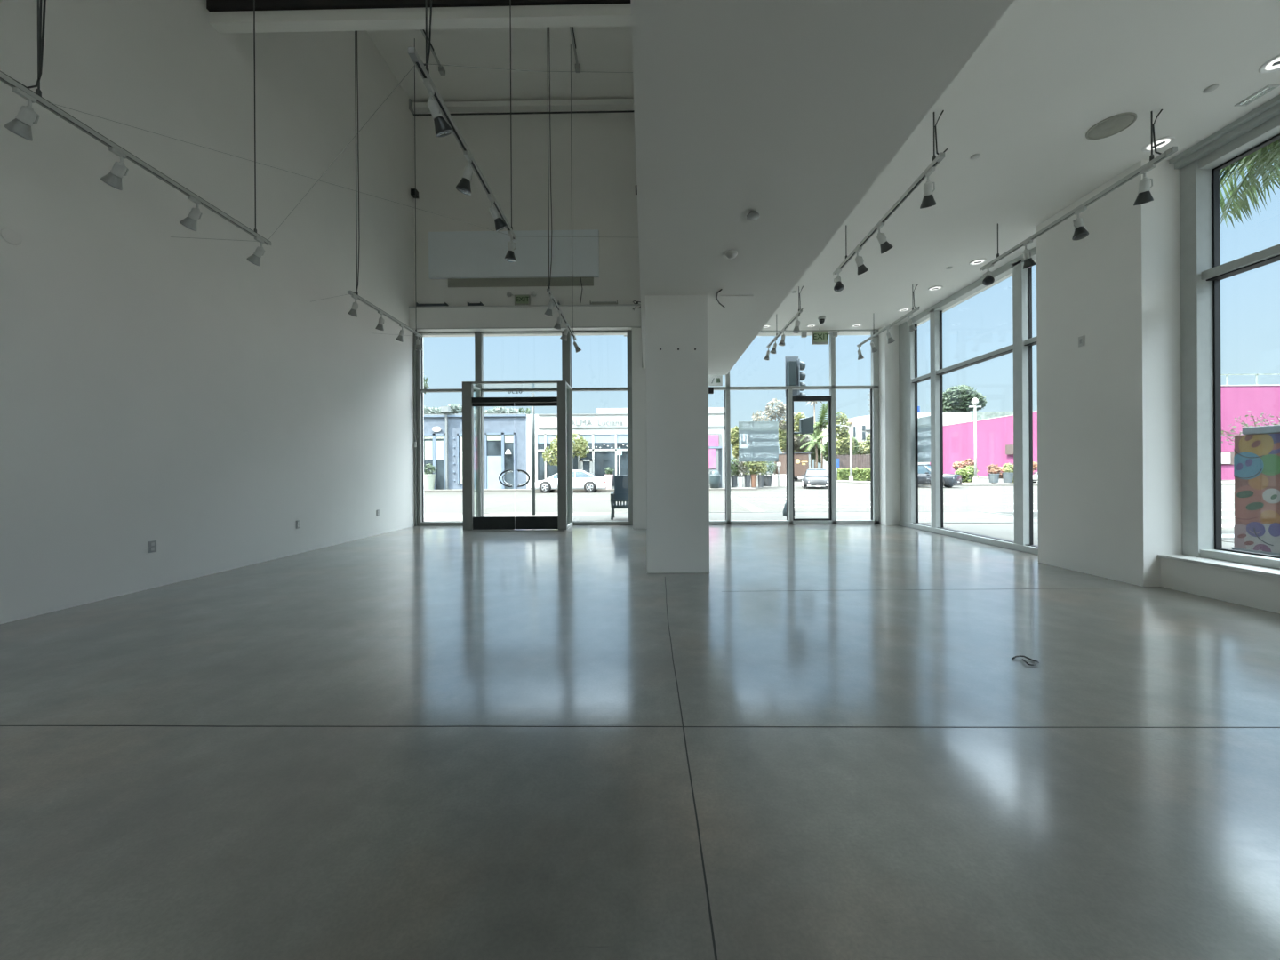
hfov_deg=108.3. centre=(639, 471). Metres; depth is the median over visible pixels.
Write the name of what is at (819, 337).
exit sign
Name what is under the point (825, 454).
tree
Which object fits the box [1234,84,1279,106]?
ceiling vent
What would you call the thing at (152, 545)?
wall outlet
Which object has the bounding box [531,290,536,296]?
lamp
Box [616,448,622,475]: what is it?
sign post
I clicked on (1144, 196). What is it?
track light
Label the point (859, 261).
socket
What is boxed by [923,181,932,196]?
socket
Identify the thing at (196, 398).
wall
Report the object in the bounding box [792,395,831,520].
door
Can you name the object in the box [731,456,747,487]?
planter
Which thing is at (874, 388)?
window
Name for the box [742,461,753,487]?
planter
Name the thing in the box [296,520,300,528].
wall outlet
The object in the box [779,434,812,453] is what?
tree
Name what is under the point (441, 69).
ceiling track
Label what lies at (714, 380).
sign
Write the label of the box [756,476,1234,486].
sidewalk corner
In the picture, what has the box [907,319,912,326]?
socket
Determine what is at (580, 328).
trim
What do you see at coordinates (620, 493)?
bench
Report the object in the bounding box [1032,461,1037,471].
bush
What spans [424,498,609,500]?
lane line
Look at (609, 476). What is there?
planter
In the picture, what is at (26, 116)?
socket
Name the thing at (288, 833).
floor
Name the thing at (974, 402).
street lamp
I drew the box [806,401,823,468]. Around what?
palm tree
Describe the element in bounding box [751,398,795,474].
tree
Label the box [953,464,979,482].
bush
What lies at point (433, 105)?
socket
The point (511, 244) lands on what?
socket
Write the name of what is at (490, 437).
blind
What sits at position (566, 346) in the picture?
window
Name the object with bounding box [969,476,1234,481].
sidewalk
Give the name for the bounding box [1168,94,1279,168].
trim
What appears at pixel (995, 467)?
bush
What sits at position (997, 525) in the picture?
sidewalk
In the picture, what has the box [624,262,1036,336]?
wall
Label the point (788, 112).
ceiling
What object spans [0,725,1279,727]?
joint
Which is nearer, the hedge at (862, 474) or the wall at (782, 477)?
the wall at (782, 477)
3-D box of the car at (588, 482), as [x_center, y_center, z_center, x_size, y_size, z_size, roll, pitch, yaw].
[-4.607,0.666,30.265,4.780,1.478,2.200,0,0,1]
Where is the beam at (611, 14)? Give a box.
[209,3,631,33]
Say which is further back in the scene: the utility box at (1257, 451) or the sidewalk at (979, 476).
the sidewalk at (979, 476)
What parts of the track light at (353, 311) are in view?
lamp shade, power cord, hanger rod, lamp shade, rail, lamp shade, hanger rod, lamp shade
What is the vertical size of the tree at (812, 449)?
9.461 m
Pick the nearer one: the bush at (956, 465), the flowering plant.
the flowering plant
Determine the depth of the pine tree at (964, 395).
119.31 m
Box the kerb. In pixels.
[424,510,1233,543]
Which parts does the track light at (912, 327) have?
lamp shade, rail, lamp shade, lamp shade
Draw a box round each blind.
[424,435,443,439]
[424,440,432,459]
[436,440,444,459]
[460,436,462,483]
[487,434,501,440]
[504,434,513,442]
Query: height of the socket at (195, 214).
0.117 m
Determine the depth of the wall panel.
10.30 m
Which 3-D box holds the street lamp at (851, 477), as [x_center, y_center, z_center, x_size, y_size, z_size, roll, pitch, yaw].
[22.749,-1.986,51.697,2.116,6.399,0.432,0,0,1]
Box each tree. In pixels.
[423,372,429,414]
[424,406,439,414]
[437,403,475,414]
[483,406,519,413]
[542,432,589,465]
[730,425,738,477]
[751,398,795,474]
[778,411,805,453]
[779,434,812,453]
[793,427,821,468]
[798,402,847,468]
[800,427,828,468]
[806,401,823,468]
[821,436,858,462]
[835,412,855,455]
[854,433,870,455]
[942,384,987,412]
[1219,138,1279,228]
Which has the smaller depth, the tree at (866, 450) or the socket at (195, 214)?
the socket at (195, 214)
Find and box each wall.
[0,0,423,623]
[413,109,641,336]
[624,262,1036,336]
[763,474,786,487]
[1160,557,1279,613]
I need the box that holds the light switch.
[1078,335,1084,347]
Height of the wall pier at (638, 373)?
4.500 m
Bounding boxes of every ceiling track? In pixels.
[420,29,445,75]
[569,26,580,72]
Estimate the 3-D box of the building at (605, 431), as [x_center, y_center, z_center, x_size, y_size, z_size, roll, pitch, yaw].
[-0.842,-1.596,37.935,14.482,5.903,10.160,0,0,1]
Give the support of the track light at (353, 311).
hanging from the ceiling at (602, 51)
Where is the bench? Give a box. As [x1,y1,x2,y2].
[609,474,628,519]
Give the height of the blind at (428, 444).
1.345 m
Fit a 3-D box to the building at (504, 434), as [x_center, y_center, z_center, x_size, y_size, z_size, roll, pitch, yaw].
[-19.797,-1.546,37.571,23.414,6.030,9.400,0,0,1]
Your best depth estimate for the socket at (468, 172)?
3.86 m
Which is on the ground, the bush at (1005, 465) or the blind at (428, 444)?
the bush at (1005, 465)
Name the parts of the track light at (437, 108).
power cord, hanger rod, lamp shade, lamp shade, rail, lamp shade, lamp shade, hanger rod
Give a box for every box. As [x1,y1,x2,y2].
[708,387,713,393]
[1232,424,1279,555]
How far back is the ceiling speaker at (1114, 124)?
4.19 m
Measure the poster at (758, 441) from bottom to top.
0.907 m
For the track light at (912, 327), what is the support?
hanging from the ceiling at (1027, 100)
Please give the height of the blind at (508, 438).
0.546 m
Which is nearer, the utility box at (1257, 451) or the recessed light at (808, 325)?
the utility box at (1257, 451)
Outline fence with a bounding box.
[836,454,870,468]
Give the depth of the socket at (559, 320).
7.64 m
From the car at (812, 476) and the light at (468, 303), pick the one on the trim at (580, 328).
the light at (468, 303)
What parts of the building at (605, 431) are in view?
pane, glass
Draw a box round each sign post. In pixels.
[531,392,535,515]
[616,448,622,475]
[776,462,780,486]
[836,458,839,480]
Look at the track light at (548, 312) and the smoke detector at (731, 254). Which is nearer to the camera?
the smoke detector at (731, 254)
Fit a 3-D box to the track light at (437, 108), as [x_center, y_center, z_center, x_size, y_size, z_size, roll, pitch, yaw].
[-1.444,-5.307,4.088,0.240,5.928,2.362,0,0,1]
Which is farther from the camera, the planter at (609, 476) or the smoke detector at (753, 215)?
the planter at (609, 476)
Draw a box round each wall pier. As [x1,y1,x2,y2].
[632,320,646,528]
[1035,160,1182,586]
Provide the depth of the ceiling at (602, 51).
9.32 m
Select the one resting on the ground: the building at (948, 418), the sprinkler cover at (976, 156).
the building at (948, 418)
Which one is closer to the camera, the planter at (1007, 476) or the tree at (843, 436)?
the planter at (1007, 476)
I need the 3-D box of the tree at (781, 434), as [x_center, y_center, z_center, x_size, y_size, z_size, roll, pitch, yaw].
[22.974,-3.860,69.689,4.597,10.145,2.039,0,0,1]
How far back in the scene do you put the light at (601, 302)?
10.16 m
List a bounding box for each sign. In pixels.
[506,290,536,305]
[708,375,722,386]
[799,328,839,344]
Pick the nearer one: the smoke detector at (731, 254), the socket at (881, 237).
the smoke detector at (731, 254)
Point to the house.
(860, 426)
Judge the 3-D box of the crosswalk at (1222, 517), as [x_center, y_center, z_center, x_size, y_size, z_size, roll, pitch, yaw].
[35.382,1.135,16.399,49.700,0.006,18.550,0,0,1]
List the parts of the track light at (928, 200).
lamp shade, hanger rod, lamp shade, lamp shade, rail, lamp shade, hanger rod, power cord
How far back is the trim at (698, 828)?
1.57 m
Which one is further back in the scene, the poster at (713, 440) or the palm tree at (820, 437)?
the palm tree at (820, 437)
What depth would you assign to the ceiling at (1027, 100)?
4.24 m
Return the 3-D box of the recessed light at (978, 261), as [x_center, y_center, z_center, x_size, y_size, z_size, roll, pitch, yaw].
[5.065,-3.132,6.932,0.216,0.016,0.216,0,0,1]
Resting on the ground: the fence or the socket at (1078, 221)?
the fence
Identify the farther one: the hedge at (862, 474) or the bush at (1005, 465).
the hedge at (862, 474)
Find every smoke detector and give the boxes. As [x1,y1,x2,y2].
[725,249,737,259]
[745,210,759,220]
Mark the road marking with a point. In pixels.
(751, 508)
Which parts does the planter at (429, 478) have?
pot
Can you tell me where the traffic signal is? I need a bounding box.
[783,356,814,515]
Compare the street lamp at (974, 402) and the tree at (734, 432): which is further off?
the tree at (734, 432)
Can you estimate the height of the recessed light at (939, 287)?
0.016 m
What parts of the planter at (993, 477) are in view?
pot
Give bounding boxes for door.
[462,380,573,530]
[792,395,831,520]
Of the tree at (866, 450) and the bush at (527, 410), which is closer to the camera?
the bush at (527, 410)
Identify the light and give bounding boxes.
[0,0,509,265]
[347,31,423,350]
[408,0,516,262]
[416,302,448,306]
[467,301,483,305]
[544,27,581,352]
[590,300,617,304]
[763,286,803,360]
[806,324,815,327]
[832,110,948,291]
[851,323,862,327]
[856,284,919,359]
[897,307,910,311]
[928,285,943,290]
[968,258,986,265]
[979,109,1177,285]
[1142,136,1175,151]
[1258,54,1279,73]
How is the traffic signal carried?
on the sidewalk at (997, 525)
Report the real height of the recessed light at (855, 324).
0.016 m
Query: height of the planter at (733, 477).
2.165 m
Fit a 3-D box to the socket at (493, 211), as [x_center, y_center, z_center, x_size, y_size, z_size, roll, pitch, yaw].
[-1.409,-2.502,4.492,0.073,0.117,0.109,0,0,39]
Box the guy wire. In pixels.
[423,63,632,72]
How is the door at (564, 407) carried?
attached to the window at (566, 346)
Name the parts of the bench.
panel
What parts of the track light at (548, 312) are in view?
hanger rod, lamp shade, power cord, lamp shade, rail, lamp shade, hanger rod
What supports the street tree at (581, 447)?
on the sidewalk at (743, 488)
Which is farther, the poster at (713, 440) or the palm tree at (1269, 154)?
the poster at (713, 440)
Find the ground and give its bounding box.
[424,472,1234,541]
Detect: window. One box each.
[413,330,632,526]
[708,329,879,524]
[898,246,1038,554]
[1179,113,1279,569]
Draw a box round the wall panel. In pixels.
[428,229,599,279]
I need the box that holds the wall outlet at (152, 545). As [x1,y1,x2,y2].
[147,540,156,552]
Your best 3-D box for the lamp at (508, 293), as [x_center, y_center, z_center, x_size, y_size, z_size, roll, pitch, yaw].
[-2.908,-3.941,10.307,0.120,0.120,0.085,0,0,34]
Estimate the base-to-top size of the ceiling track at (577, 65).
0.100 m
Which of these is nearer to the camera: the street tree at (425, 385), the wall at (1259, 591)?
the wall at (1259, 591)
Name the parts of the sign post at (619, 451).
sign panel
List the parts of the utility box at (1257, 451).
lid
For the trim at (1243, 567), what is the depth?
4.19 m
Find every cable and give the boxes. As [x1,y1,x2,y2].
[715,288,725,307]
[1011,655,1039,665]
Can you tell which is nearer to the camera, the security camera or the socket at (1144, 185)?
the socket at (1144, 185)
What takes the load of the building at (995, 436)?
on the ground
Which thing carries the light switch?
attached to the wall pier at (1109, 406)
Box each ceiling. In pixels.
[366,25,633,102]
[630,0,1014,375]
[757,0,1279,335]
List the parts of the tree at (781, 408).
crown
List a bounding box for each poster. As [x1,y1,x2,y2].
[708,435,718,446]
[708,448,715,468]
[738,421,778,461]
[917,416,930,462]
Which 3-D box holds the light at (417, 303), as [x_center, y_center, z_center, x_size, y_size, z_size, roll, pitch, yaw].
[-4.619,-3.675,10.293,0.636,0.105,0.180,0,0,1]
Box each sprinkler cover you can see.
[970,153,980,159]
[1202,84,1218,93]
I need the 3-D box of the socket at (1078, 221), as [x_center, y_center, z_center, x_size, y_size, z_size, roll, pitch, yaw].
[4.491,-2.532,4.729,0.074,0.112,0.082,0,0,1]
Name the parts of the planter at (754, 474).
pot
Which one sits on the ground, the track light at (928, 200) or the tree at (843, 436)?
the tree at (843, 436)
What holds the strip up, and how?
attached to the ceiling at (788, 112)
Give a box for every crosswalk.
[730,492,870,507]
[845,491,1234,537]
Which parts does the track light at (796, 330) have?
lamp shade, rail, lamp shade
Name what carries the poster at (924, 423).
attached to the window at (1023, 341)
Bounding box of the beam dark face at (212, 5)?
[206,0,630,11]
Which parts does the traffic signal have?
arm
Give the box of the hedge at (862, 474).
[837,467,870,480]
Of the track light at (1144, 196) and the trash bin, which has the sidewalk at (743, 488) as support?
the trash bin
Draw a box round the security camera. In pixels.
[817,315,825,323]
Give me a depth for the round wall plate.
3.79 m
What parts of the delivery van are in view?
door frame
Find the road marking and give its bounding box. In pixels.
[730,495,763,511]
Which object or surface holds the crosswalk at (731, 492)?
on the ground
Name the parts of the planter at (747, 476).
pot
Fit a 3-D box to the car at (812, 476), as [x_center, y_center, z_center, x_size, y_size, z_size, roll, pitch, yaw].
[13.308,0.549,34.871,2.190,1.498,4.760,0,0,18]
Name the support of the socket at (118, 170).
attached to the track light at (21, 125)
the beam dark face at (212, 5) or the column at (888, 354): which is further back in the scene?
the column at (888, 354)
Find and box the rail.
[408,98,634,116]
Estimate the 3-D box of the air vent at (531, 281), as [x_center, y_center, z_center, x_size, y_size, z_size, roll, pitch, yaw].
[-2.680,-4.245,10.374,3.286,0.198,0.026,0,0,1]
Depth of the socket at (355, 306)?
6.93 m
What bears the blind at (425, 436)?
hanging from the building at (504, 434)
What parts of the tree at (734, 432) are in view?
crown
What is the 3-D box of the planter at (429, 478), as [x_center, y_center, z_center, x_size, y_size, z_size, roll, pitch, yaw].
[-14.848,0.380,32.600,0.957,1.879,0.969,0,0,1]
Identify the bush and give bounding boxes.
[518,407,531,414]
[952,457,974,470]
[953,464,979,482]
[986,464,1010,483]
[1001,462,1013,483]
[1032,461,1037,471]
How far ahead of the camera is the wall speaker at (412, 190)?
10.21 m
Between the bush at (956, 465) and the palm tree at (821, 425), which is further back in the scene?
the palm tree at (821, 425)
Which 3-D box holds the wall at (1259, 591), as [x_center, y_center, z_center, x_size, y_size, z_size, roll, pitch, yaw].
[5.501,1.017,1.796,0.560,0.300,5.740,0,0,1]
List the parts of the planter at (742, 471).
pot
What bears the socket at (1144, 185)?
attached to the track light at (1144, 196)
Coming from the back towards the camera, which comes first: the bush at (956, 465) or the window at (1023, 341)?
the bush at (956, 465)
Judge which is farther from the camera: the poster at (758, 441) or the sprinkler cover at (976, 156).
the poster at (758, 441)
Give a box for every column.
[645,294,709,573]
[878,325,900,525]
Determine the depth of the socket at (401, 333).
8.28 m
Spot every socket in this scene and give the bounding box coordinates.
[15,105,36,126]
[110,161,127,178]
[187,207,200,221]
[253,246,263,257]
[351,302,358,310]
[377,317,383,324]
[399,329,404,335]
[426,99,443,119]
[461,166,472,182]
[488,207,500,220]
[507,240,514,252]
[547,301,552,309]
[556,316,561,323]
[835,276,841,283]
[855,256,863,266]
[876,232,887,244]
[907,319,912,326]
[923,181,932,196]
[984,271,991,277]
[1023,249,1031,260]
[1074,217,1084,229]
[1137,178,1150,193]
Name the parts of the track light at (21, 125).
lamp shade, power cord, power cord, hanger rod, lamp shade, rail, feed cord, lamp shade, lamp shade, hanger rod, guy wire, guy wire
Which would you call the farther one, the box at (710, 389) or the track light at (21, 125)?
the box at (710, 389)
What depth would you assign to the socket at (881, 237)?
5.00 m
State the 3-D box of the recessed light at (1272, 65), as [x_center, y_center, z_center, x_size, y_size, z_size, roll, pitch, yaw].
[4.910,-3.131,3.534,0.216,0.016,0.216,0,0,1]
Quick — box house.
[820,415,870,472]
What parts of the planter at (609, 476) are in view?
pot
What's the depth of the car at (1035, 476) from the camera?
41.37 m
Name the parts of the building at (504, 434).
pane, pane, cornice, pane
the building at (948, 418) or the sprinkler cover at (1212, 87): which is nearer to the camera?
the sprinkler cover at (1212, 87)
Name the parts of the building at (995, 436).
pane, roof railing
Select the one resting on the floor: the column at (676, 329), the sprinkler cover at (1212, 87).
the column at (676, 329)
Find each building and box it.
[424,406,527,489]
[526,407,725,488]
[917,412,971,463]
[929,373,1279,479]
[970,411,1013,421]
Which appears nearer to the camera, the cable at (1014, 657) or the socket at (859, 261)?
the cable at (1014, 657)
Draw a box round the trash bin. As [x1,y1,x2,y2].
[708,469,720,488]
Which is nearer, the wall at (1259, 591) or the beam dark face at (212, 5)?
the wall at (1259, 591)
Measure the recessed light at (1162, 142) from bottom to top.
0.016 m
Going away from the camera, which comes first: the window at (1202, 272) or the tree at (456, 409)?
the window at (1202, 272)
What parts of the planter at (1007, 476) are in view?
pot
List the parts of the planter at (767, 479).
pot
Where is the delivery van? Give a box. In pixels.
[776,452,811,480]
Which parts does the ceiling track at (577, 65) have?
rail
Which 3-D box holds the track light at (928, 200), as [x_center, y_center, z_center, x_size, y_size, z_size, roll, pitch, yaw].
[2.643,-2.749,5.064,0.221,0.754,2.400,0,0,1]
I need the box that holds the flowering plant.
[1221,410,1279,445]
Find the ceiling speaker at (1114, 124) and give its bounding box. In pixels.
[1085,112,1136,140]
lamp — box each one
[506,291,511,296]
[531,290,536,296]
[835,424,853,480]
[968,398,981,482]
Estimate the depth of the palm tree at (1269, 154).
6.31 m
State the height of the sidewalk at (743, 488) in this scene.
0.120 m
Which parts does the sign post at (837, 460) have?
sign panel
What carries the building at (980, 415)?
on the ground
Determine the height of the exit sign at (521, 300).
0.338 m
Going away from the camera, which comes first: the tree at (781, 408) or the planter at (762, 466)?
the planter at (762, 466)
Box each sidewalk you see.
[424,484,757,492]
[424,511,1234,549]
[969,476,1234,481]
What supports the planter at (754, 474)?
on the ground
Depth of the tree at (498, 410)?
74.70 m
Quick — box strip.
[720,295,753,296]
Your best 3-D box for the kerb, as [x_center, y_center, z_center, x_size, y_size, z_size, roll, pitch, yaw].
[-15.428,1.378,-22.919,49.750,0.130,73.750,0,0,1]
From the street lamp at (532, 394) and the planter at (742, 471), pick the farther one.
the planter at (742, 471)
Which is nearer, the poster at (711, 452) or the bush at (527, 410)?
the poster at (711, 452)
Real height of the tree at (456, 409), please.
12.619 m
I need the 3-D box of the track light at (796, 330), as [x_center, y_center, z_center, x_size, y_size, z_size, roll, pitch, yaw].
[2.698,-2.748,8.814,0.163,0.757,2.300,0,0,1]
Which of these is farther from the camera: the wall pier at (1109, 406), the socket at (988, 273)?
the socket at (988, 273)
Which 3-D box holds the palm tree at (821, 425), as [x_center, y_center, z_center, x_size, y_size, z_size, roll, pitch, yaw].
[25.838,-4.200,65.849,6.825,10.798,6.827,0,0,1]
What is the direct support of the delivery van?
on the ground
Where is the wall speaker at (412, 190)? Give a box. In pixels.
[410,188,419,199]
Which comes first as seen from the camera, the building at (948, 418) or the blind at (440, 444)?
the blind at (440, 444)
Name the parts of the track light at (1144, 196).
lamp shade, hanger rod, lamp shade, rail, lamp shade, lamp shade, hanger rod, power cord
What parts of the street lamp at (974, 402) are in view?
lamp shade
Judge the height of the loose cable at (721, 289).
0.022 m
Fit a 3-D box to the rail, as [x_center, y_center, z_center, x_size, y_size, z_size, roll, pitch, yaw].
[-2.540,-8.135,10.285,5.140,0.340,0.200,0,0,1]
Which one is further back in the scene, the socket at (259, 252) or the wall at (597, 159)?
the wall at (597, 159)
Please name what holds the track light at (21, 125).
hanging from the ceiling at (602, 51)
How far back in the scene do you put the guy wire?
3.12 m
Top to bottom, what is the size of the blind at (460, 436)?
3.384 m
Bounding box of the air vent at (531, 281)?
[448,277,593,287]
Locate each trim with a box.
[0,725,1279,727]
[408,304,640,332]
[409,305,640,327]
[664,576,717,959]
[1157,554,1279,577]
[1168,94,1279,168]
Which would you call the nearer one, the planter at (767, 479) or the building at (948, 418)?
the planter at (767, 479)
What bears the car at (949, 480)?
on the ground
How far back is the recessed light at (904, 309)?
8.98 m
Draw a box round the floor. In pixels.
[0,523,1279,959]
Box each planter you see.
[424,463,436,489]
[604,466,614,488]
[730,457,741,487]
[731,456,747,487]
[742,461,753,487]
[749,461,759,487]
[754,461,767,487]
[761,461,776,486]
[987,468,999,482]
[1001,466,1013,482]
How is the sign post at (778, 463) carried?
on the ground
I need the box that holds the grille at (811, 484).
[810,483,825,485]
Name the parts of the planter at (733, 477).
pot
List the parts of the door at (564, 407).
handle, handle, handle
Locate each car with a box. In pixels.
[530,470,606,493]
[800,468,828,488]
[918,464,962,487]
[1032,472,1037,483]
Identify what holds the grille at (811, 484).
attached to the car at (812, 476)
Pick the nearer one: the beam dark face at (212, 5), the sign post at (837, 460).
the beam dark face at (212, 5)
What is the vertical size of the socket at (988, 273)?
0.117 m
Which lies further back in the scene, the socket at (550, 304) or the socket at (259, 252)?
the socket at (550, 304)
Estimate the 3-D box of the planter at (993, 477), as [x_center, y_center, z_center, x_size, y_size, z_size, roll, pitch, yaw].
[31.815,0.374,41.574,0.848,1.330,0.848,0,0,1]
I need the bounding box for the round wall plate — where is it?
[0,227,21,245]
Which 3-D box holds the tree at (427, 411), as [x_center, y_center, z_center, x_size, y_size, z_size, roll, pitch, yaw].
[-35.434,-4.658,75.531,6.378,12.441,2.182,0,0,1]
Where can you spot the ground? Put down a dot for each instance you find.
(955, 498)
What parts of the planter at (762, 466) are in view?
pot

